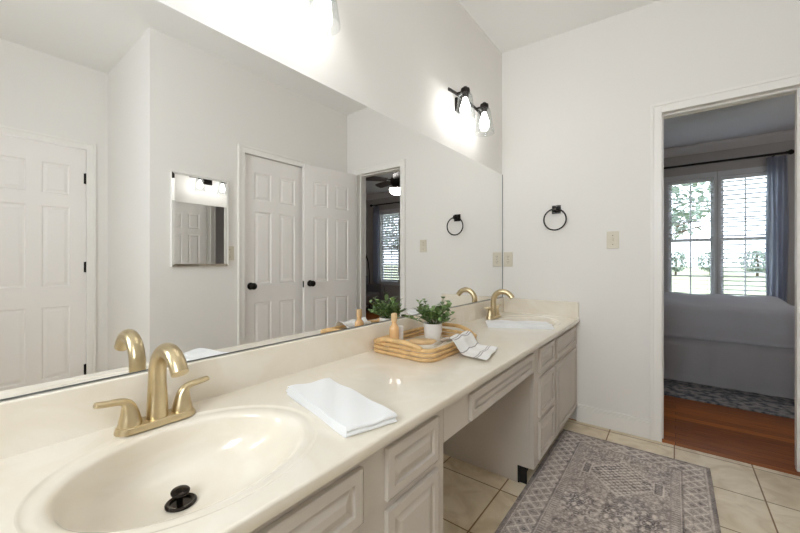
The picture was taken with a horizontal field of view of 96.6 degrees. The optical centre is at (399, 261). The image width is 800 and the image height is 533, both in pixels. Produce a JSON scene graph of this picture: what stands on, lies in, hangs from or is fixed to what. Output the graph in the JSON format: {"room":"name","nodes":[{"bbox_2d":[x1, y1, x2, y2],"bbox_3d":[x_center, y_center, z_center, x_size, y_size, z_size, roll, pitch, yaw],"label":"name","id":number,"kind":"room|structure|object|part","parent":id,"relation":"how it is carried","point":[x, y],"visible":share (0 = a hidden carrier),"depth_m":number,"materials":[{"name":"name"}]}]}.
{"room":"bathroom","nodes":[
{"label":"bathroom","id":0,"kind":"room"},
{"bbox_2d":[3,0,501,400],"bbox_3d":[-0.371,-0.349,1.409,0.120,2.950,3.980,0,0,38],"label":"wall","id":1,"kind":"structure","parent":0,"point":[398,59],"depth_m":1.75,"materials":[{"name":"white paint"}]},
{"bbox_2d":[0,0,502,400],"bbox_3d":[-0.028,-0.203,1.750,0.008,0.978,2.778,0,0,38],"label":"vanity mirror","id":2,"kind":"object","parent":1,"relation":"attached to","point":[165,177],"visible":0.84,"depth_m":1.01,"materials":[{"name":"silver mirror"}]},
{"bbox_2d":[0,297,503,459],"bbox_3d":[-0.024,0.345,1.746,0.019,0.118,2.778,0,0,38],"label":"backsplash","id":3,"kind":"structure","parent":1,"relation":"attached to","point":[40,420],"depth_m":1.00,"materials":[{"name":"stone"}]},
{"bbox_2d":[314,0,331,16],"bbox_3d":[-0.373,-0.931,1.162,0.177,0.204,0.452,0,0,38],"label":"vanity light","id":4,"kind":"object","parent":1,"relation":"attached to","point":[322,8],"visible":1,"depth_m":1.24,"materials":[{"name":"white glass"}]},
{"bbox_2d":[448,86,488,128],"bbox_3d":[0.447,-0.931,2.227,0.177,0.204,0.452,0,0,38],"label":"vanity light","id":5,"kind":"object","parent":1,"relation":"attached to","point":[461,107],"visible":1,"depth_m":2.23,"materials":[{"name":"black metal"}]},
{"bbox_3d":[0.384,-0.987,2.275,0.019,0.085,0.110,0,0,38],"label":"plate","id":6,"kind":"part","parent":5,"relation":"part of","materials":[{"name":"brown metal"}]},
{"bbox_2d":[457,86,469,114],"bbox_3d":[0.375,-0.949,2.115,0.090,0.168,0.061,0,0,38],"label":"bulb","id":7,"kind":"object","parent":5,"relation":"attached to","point":[465,91],"depth_m":2.09,"materials":[{"name":"white glass"}]},
{"bbox_2d":[476,102,488,128],"bbox_3d":[0.537,-0.949,2.325,0.090,0.168,0.061,0,0,38],"label":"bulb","id":8,"kind":"object","parent":5,"relation":"attached to","point":[484,121],"depth_m":2.30,"materials":[{"name":"white glass"}]},
{"bbox_2d":[443,395,799,532],"bbox_3d":[2.464,1.165,1.510,5.650,0.082,7.600,0,0,38],"label":"floor","id":9,"kind":"structure","parent":0,"point":[749,498],"depth_m":1.92,"materials":[{"name":"tile"}]},
{"bbox_2d":[250,410,442,532],"bbox_3d":[-0.368,0.777,0.859,0.553,0.697,0.948,0,0,38],"label":"vanity cabinet","id":10,"kind":"object","parent":9,"relation":"on","point":[398,488],"visible":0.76,"depth_m":0.85,"materials":[{"name":"paint"}]},
{"bbox_2d":[0,297,579,532],"bbox_3d":[0.193,0.418,1.579,0.566,0.264,2.778,0,0,38],"label":"countertop","id":11,"kind":"structure","parent":10,"relation":"on","point":[249,452],"depth_m":0.85,"materials":[{"name":"stone"}]},
{"bbox_2d":[93,343,209,436],"bbox_3d":[-0.554,0.296,0.847,0.179,0.206,0.246,0,0,38],"label":"faucet","id":12,"kind":"object","parent":11,"relation":"on","point":[130,422],"visible":1,"depth_m":0.86,"materials":[{"name":"gold metal"}]},
{"bbox_3d":[-0.649,0.351,0.822,0.049,0.074,0.092,0,0,38],"label":"handle","id":13,"kind":"part","parent":12,"relation":"part of","materials":[{"name":"gold metal"}]},
{"bbox_3d":[-0.602,0.392,0.884,0.057,0.015,0.173,0,0,38],"label":"plate","id":14,"kind":"part","parent":12,"relation":"part of","materials":[{"name":"gold metal"}]},
{"bbox_3d":[-0.552,0.291,0.845,0.174,0.195,0.048,0,0,38],"label":"spout","id":15,"kind":"part","parent":12,"relation":"part of","materials":[{"name":"gold metal"}]},
{"bbox_3d":[-0.555,0.351,0.945,0.049,0.074,0.092,0,0,38],"label":"handle","id":16,"kind":"part","parent":12,"relation":"part of","materials":[{"name":"gold metal"}]},
{"bbox_2d":[14,405,317,532],"bbox_3d":[-0.424,0.475,0.747,0.438,0.150,0.524,0,0,38],"label":"sink basin","id":17,"kind":"object","parent":11,"relation":"in","point":[184,475],"depth_m":0.78,"materials":[{"name":"beige stone"}]},
{"bbox_2d":[286,378,396,437],"bbox_3d":[-0.174,0.387,0.976,0.140,0.026,0.363,0,0,-39],"label":"bath towel","id":18,"kind":"object","parent":11,"relation":"on","point":[345,410],"visible":1,"depth_m":0.92,"materials":[{"name":"white fabric"}]},
{"bbox_2d":[374,323,476,362],"bbox_3d":[0.125,0.359,1.648,0.338,0.081,0.489,0,0,38],"label":"rattan tray","id":19,"kind":"object","parent":11,"relation":"on","point":[408,350],"visible":0.72,"depth_m":1.50,"materials":[{"name":"beige wicker"}]},
{"bbox_2d":[389,313,398,348],"bbox_3d":[-0.026,0.309,1.575,0.044,0.159,0.044,0,0,38],"label":"oil bottle","id":20,"kind":"object","parent":19,"relation":"on","point":[394,328],"visible":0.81,"depth_m":1.56,"materials":[{"name":"brown"}]},
{"bbox_2d":[398,325,402,344],"bbox_3d":[0.000,0.341,1.621,0.030,0.094,0.030,0,0,38],"label":"bottle","id":21,"kind":"object","parent":19,"relation":"on","point":[400,326],"visible":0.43,"depth_m":1.61,"materials":[{"name":"ceramic"}]},
{"bbox_3d":[0.125,0.392,1.648,0.336,0.016,0.444,0,0,38],"label":"cane rail","id":22,"kind":"part","parent":19,"relation":"part of","materials":[{"name":"wicker"}]},
{"bbox_2d":[409,338,436,347],"bbox_3d":[0.103,0.371,1.621,0.128,0.034,0.062,0,0,-4],"label":"bath brush","id":23,"kind":"object","parent":19,"relation":"on","point":[423,342],"visible":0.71,"depth_m":1.60,"materials":[{"name":"white wood"}]},
{"bbox_3d":[0.125,0.354,1.648,0.336,0.016,0.444,0,0,38],"label":"cane rail","id":24,"kind":"part","parent":19,"relation":"part of","materials":[{"name":"wicker"}]},
{"bbox_2d":[405,297,454,340],"bbox_3d":[0.170,0.281,1.747,0.221,0.215,0.236,0,0,-34],"label":"potted plant","id":25,"kind":"object","parent":19,"relation":"on","point":[434,320],"visible":0.99,"depth_m":1.73,"materials":[{"name":"green plant"}]},
{"bbox_3d":[0.162,0.346,1.758,0.091,0.084,0.091,0,0,38],"label":"pot","id":26,"kind":"part","parent":25,"relation":"part of","materials":[{"name":"white ceramic"}]},
{"bbox_2d":[432,331,497,359],"bbox_3d":[0.308,0.357,1.565,0.258,0.069,0.229,0,0,38],"label":"tea towel","id":27,"kind":"object","parent":11,"relation":"on","point":[465,342],"visible":1,"depth_m":1.54,"materials":[{"name":"fabric"}]},
{"bbox_2d":[443,351,533,442],"bbox_3d":[0.394,0.488,1.421,0.032,0.120,0.872,0,0,38],"label":"apron","id":28,"kind":"object","parent":11,"relation":"attached to","point":[458,414],"visible":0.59,"depth_m":1.28,"materials":[{"name":"paint"}]},
{"bbox_3d":[0.441,0.493,1.465,0.012,0.090,0.670,0,0,38],"label":"drawer","id":29,"kind":"part","parent":28,"relation":"part of","materials":[{"name":"paint"}]},
{"bbox_2d":[485,289,513,318],"bbox_3d":[0.711,0.296,2.488,0.179,0.206,0.246,0,0,38],"label":"faucet","id":30,"kind":"object","parent":11,"relation":"on","point":[493,312],"visible":1,"depth_m":2.49,"materials":[{"name":"gold metal"}]},
{"bbox_3d":[0.615,0.351,2.464,0.049,0.074,0.092,0,0,38],"label":"handle","id":31,"kind":"part","parent":30,"relation":"part of","materials":[{"name":"gold metal"}]},
{"bbox_3d":[0.662,0.392,2.525,0.057,0.015,0.173,0,0,38],"label":"plate","id":32,"kind":"part","parent":30,"relation":"part of","materials":[{"name":"gold metal"}]},
{"bbox_3d":[0.710,0.351,2.587,0.049,0.074,0.092,0,0,38],"label":"handle","id":33,"kind":"part","parent":30,"relation":"part of","materials":[{"name":"gold metal"}]},
{"bbox_2d":[485,320,553,329],"bbox_3d":[0.722,0.386,2.177,0.382,0.028,0.134,0,0,10],"label":"hand towel","id":34,"kind":"object","parent":11,"relation":"on","point":[490,323],"visible":1,"depth_m":2.13,"materials":[{"name":"white fabric"}]},
{"bbox_2d":[491,315,560,325],"bbox_3d":[0.840,0.475,2.389,0.438,0.150,0.524,0,0,38],"label":"sink basin","id":35,"kind":"object","parent":11,"relation":"in","point":[555,321],"depth_m":2.56,"materials":[{"name":"beige ceramic"}]},
{"bbox_3d":[-0.252,0.513,0.566,0.012,0.122,0.550,0,0,38],"label":"false drawer","id":36,"kind":"part","parent":10,"relation":"part of","materials":[{"name":"paint"}]},
{"bbox_3d":[0.038,0.699,0.942,0.012,0.199,0.232,0,0,38],"label":"drawer","id":37,"kind":"part","parent":10,"relation":"part of","materials":[{"name":"paint"}]},
{"bbox_3d":[0.038,0.511,0.942,0.012,0.126,0.232,0,0,38],"label":"drawer","id":38,"kind":"part","parent":10,"relation":"part of","materials":[{"name":"paint"}]},
{"bbox_2d":[443,324,576,483],"bbox_3d":[0.745,0.777,2.304,0.553,0.697,0.955,0,0,38],"label":"vanity cabinet","id":39,"kind":"object","parent":9,"relation":"on","point":[510,438],"visible":0.66,"depth_m":1.89,"materials":[{"name":"paint"}]},
{"bbox_3d":[0.446,0.777,1.942,0.521,0.697,0.016,0,0,38],"label":"panel","id":40,"kind":"part","parent":39,"relation":"part of","materials":[{"name":"paint"}]},
{"bbox_3d":[0.794,0.917,1.925,0.012,0.193,0.275,0,0,38],"label":"drawer","id":41,"kind":"part","parent":39,"relation":"part of","materials":[{"name":"paint"}]},
{"bbox_3d":[0.794,0.699,1.925,0.012,0.199,0.275,0,0,38],"label":"drawer","id":42,"kind":"part","parent":39,"relation":"part of","materials":[{"name":"paint"}]},
{"bbox_3d":[0.794,0.511,1.925,0.012,0.126,0.275,0,0,38],"label":"drawer","id":43,"kind":"part","parent":39,"relation":"part of","materials":[{"name":"paint"}]},
{"bbox_3d":[1.068,0.513,2.279,0.012,0.122,0.515,0,0,38],"label":"false drawer","id":44,"kind":"part","parent":39,"relation":"part of","materials":[{"name":"paint"}]},
{"bbox_3d":[1.068,0.806,2.279,0.012,0.415,0.515,0,0,38],"label":"door panel","id":45,"kind":"part","parent":39,"relation":"part of","materials":[{"name":"paint"}]},
{"bbox_2d":[495,429,720,532],"bbox_3d":[0.909,1.122,1.537,0.740,0.008,1.545,0,0,38],"label":"rug","id":46,"kind":"object","parent":9,"relation":"on","point":[583,483],"visible":1,"depth_m":1.70,"materials":[{"name":"fabric"}]},
{"bbox_2d":[664,379,794,418],"bbox_3d":[3.244,1.119,3.384,2.600,0.010,1.880,0,0,38],"label":"area rug","id":47,"kind":"object","parent":9,"relation":"on","point":[750,401],"visible":0.11,"depth_m":2.89,"materials":[{"name":"fabric"}]},
{"bbox_2d":[664,292,794,398],"bbox_3d":[2.956,0.745,4.008,2.062,0.732,1.642,0,0,38],"label":"bed","id":48,"kind":"object","parent":47,"relation":"on","point":[742,343],"visible":0.44,"depth_m":3.12,"materials":[{"name":"white fabric"}]},
{"bbox_2d":[664,292,794,348],"bbox_3d":[2.956,0.559,4.008,2.062,0.360,1.642,0,0,38],"label":"comforter","id":49,"kind":"object","parent":48,"relation":"on","point":[711,320],"depth_m":3.15,"materials":[{"name":"white fabric"}]},
{"bbox_3d":[2.974,0.581,4.033,2.000,0.289,1.540,0,0,38],"label":"mattress","id":50,"kind":"part","parent":48,"relation":"part of","materials":[{"name":"white fabric"}]},
{"bbox_2d":[458,0,794,148],"bbox_3d":[2.464,-1.730,1.510,5.650,0.273,7.600,0,0,38],"label":"ceiling","id":51,"kind":"structure","parent":0,"point":[510,25],"depth_m":2.62,"materials":[{"name":"white paint"}]},
{"bbox_2d":[502,0,799,419],"bbox_3d":[1.990,-0.349,2.027,2.869,2.950,0.120,0,0,38],"label":"wall","id":52,"kind":"structure","parent":0,"point":[576,103],"depth_m":2.41,"materials":[{"name":"white paint"}]},
{"bbox_2d":[504,252,512,266],"bbox_3d":[0.856,-0.014,2.819,0.072,0.115,0.007,0,0,38],"label":"power outlet","id":53,"kind":"object","parent":52,"relation":"attached to","point":[508,256],"visible":1,"depth_m":2.82,"materials":[{"name":"beige plastic"}]},
{"bbox_2d":[543,205,566,230],"bbox_3d":[1.126,-0.314,2.580,0.162,0.187,0.058,0,0,38],"label":"towel ring","id":54,"kind":"object","parent":52,"relation":"attached to","point":[556,209],"visible":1,"depth_m":2.58,"materials":[{"name":"black metal"}]},
{"bbox_3d":[1.141,-0.377,2.599,0.060,0.060,0.009,0,0,38],"label":"wall plate","id":55,"kind":"part","parent":54,"relation":"part of","materials":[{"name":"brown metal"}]},
{"bbox_2d":[607,231,618,248],"bbox_3d":[1.420,-0.142,2.379,0.072,0.115,0.016,0,0,38],"label":"light switch","id":56,"kind":"object","parent":52,"relation":"attached to","point":[612,236],"visible":1,"depth_m":2.38,"materials":[{"name":"beige plastic"}]},
{"bbox_2d":[577,403,649,438],"bbox_3d":[1.416,1.065,2.384,0.426,0.122,0.014,0,0,38],"label":"baseboard","id":57,"kind":"structure","parent":52,"relation":"attached to","point":[629,424],"depth_m":2.37,"materials":[{"name":"white paint"}]},
{"bbox_2d":[650,72,799,471],"bbox_3d":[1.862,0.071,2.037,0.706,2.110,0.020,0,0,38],"label":"trim","id":58,"kind":"structure","parent":52,"relation":"attached to","point":[656,110],"depth_m":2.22,"materials":[{"name":"white paint"}]},
{"bbox_2d":[664,93,794,118],"bbox_3d":[1.948,0.071,2.148,0.706,2.110,0.020,0,0,38],"label":"trim","id":59,"kind":"structure","parent":52,"relation":"attached to","point":[790,93],"depth_m":2.12,"materials":[{"name":"white paint"}]},
{"bbox_2d":[664,140,794,305],"bbox_3d":[4.758,-0.234,4.489,5.650,2.720,0.120,0,0,38],"label":"wall","id":60,"kind":"structure","parent":0,"point":[784,146],"depth_m":4.60,"materials":[{"name":"grey paint"}]},
{"bbox_2d":[664,172,716,293],"bbox_3d":[4.057,-0.324,4.996,0.580,1.760,0.103,0,0,38],"label":"window","id":61,"kind":"structure","parent":60,"relation":"in","point":[668,222],"depth_m":5.01,"materials":[{"name":"white paint"}]},
{"bbox_2d":[669,178,713,293],"bbox_3d":[4.063,-0.323,4.979,0.482,1.618,0.046,0,0,38],"label":"window blind","id":62,"kind":"object","parent":61,"relation":"attached to","point":[704,179],"visible":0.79,"depth_m":4.96,"materials":[{"name":"white plastic"}]},
{"bbox_3d":[4.062,-1.111,4.979,0.482,0.043,0.044,0,0,38],"label":"head rail","id":63,"kind":"part","parent":62,"relation":"part of","materials":[{"name":"white"}]},
{"bbox_2d":[664,129,794,157],"bbox_3d":[4.696,-1.539,4.408,5.450,0.110,0.085,0,0,38],"label":"trim","id":64,"kind":"structure","parent":60,"relation":"attached to","point":[788,135],"depth_m":4.66,"materials":[{"name":"white paint"}]},
{"bbox_2d":[664,149,794,168],"bbox_3d":[4.172,-1.324,4.777,1.518,0.066,0.108,0,0,38],"label":"curtain rod","id":65,"kind":"object","parent":60,"relation":"attached to","point":[791,151],"visible":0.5,"depth_m":4.60,"materials":[{"name":"black metal"}]},
{"bbox_2d":[765,155,788,301],"bbox_3d":[4.646,-0.099,4.393,0.202,2.390,0.056,0,0,38],"label":"curtain","id":66,"kind":"object","parent":65,"relation":"hanging from","point":[777,203],"visible":0.7,"depth_m":4.39,"materials":[{"name":"blue fabric"}]},
{"bbox_2d":[718,166,765,295],"bbox_3d":[4.522,-0.324,4.638,0.585,1.760,0.103,0,0,38],"label":"window","id":67,"kind":"structure","parent":60,"relation":"in","point":[761,168],"depth_m":4.76,"materials":[{"name":"white paint"}]},
{"bbox_2d":[721,172,765,295],"bbox_3d":[4.504,-0.323,4.639,0.487,1.618,0.046,0,0,38],"label":"window blind","id":68,"kind":"object","parent":67,"relation":"attached to","point":[760,173],"visible":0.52,"depth_m":4.64,"materials":[{"name":"white plastic"}]},
{"bbox_3d":[4.504,-1.111,4.638,0.487,0.043,0.044,0,0,38],"label":"head rail","id":69,"kind":"part","parent":68,"relation":"part of","materials":[{"name":"white"}]},
{"label":"outside","id":70,"kind":"structure","parent":0,"visible":0},
{"bbox_2d":[672,267,764,295],"bbox_3d":[49.638,1.626,41.669,150.000,0.200,113.400,0,0,38],"label":"lawn","id":71,"kind":"structure","parent":70,"point":[682,285],"depth_m":25.55,"materials":[{"name":"green plant"}]},
{"bbox_2d":[672,251,698,274],"bbox_3d":[29.381,0.187,37.837,3.705,2.677,3.428,0,0,14],"label":"tree","id":72,"kind":"object","parent":71,"relation":"on","point":[683,264],"visible":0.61,"depth_m":37.45,"materials":[{"name":"green plant"}]},
{"bbox_2d":[672,182,724,242],"bbox_3d":[9.477,-1.403,14.008,4.779,5.858,4.775,0,0,38],"label":"tree","id":73,"kind":"object","parent":71,"relation":"on","point":[675,228],"visible":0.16,"depth_m":13.03,"materials":[{"name":"green plant"}]},
{"bbox_2d":[691,252,731,274],"bbox_3d":[34.823,0.200,39.830,3.563,2.652,3.550,0,0,-25],"label":"tree","id":74,"kind":"object","parent":71,"relation":"on","point":[701,264],"visible":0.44,"depth_m":39.82,"materials":[{"name":"green plant"}]},
{"bbox_2d":[732,250,764,275],"bbox_3d":[34.241,0.200,34.305,3.696,2.652,3.484,0,0,5],"label":"tree","id":75,"kind":"object","parent":71,"relation":"on","point":[754,251],"visible":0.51,"depth_m":34.11,"materials":[{"name":"green plant"}]}
]}

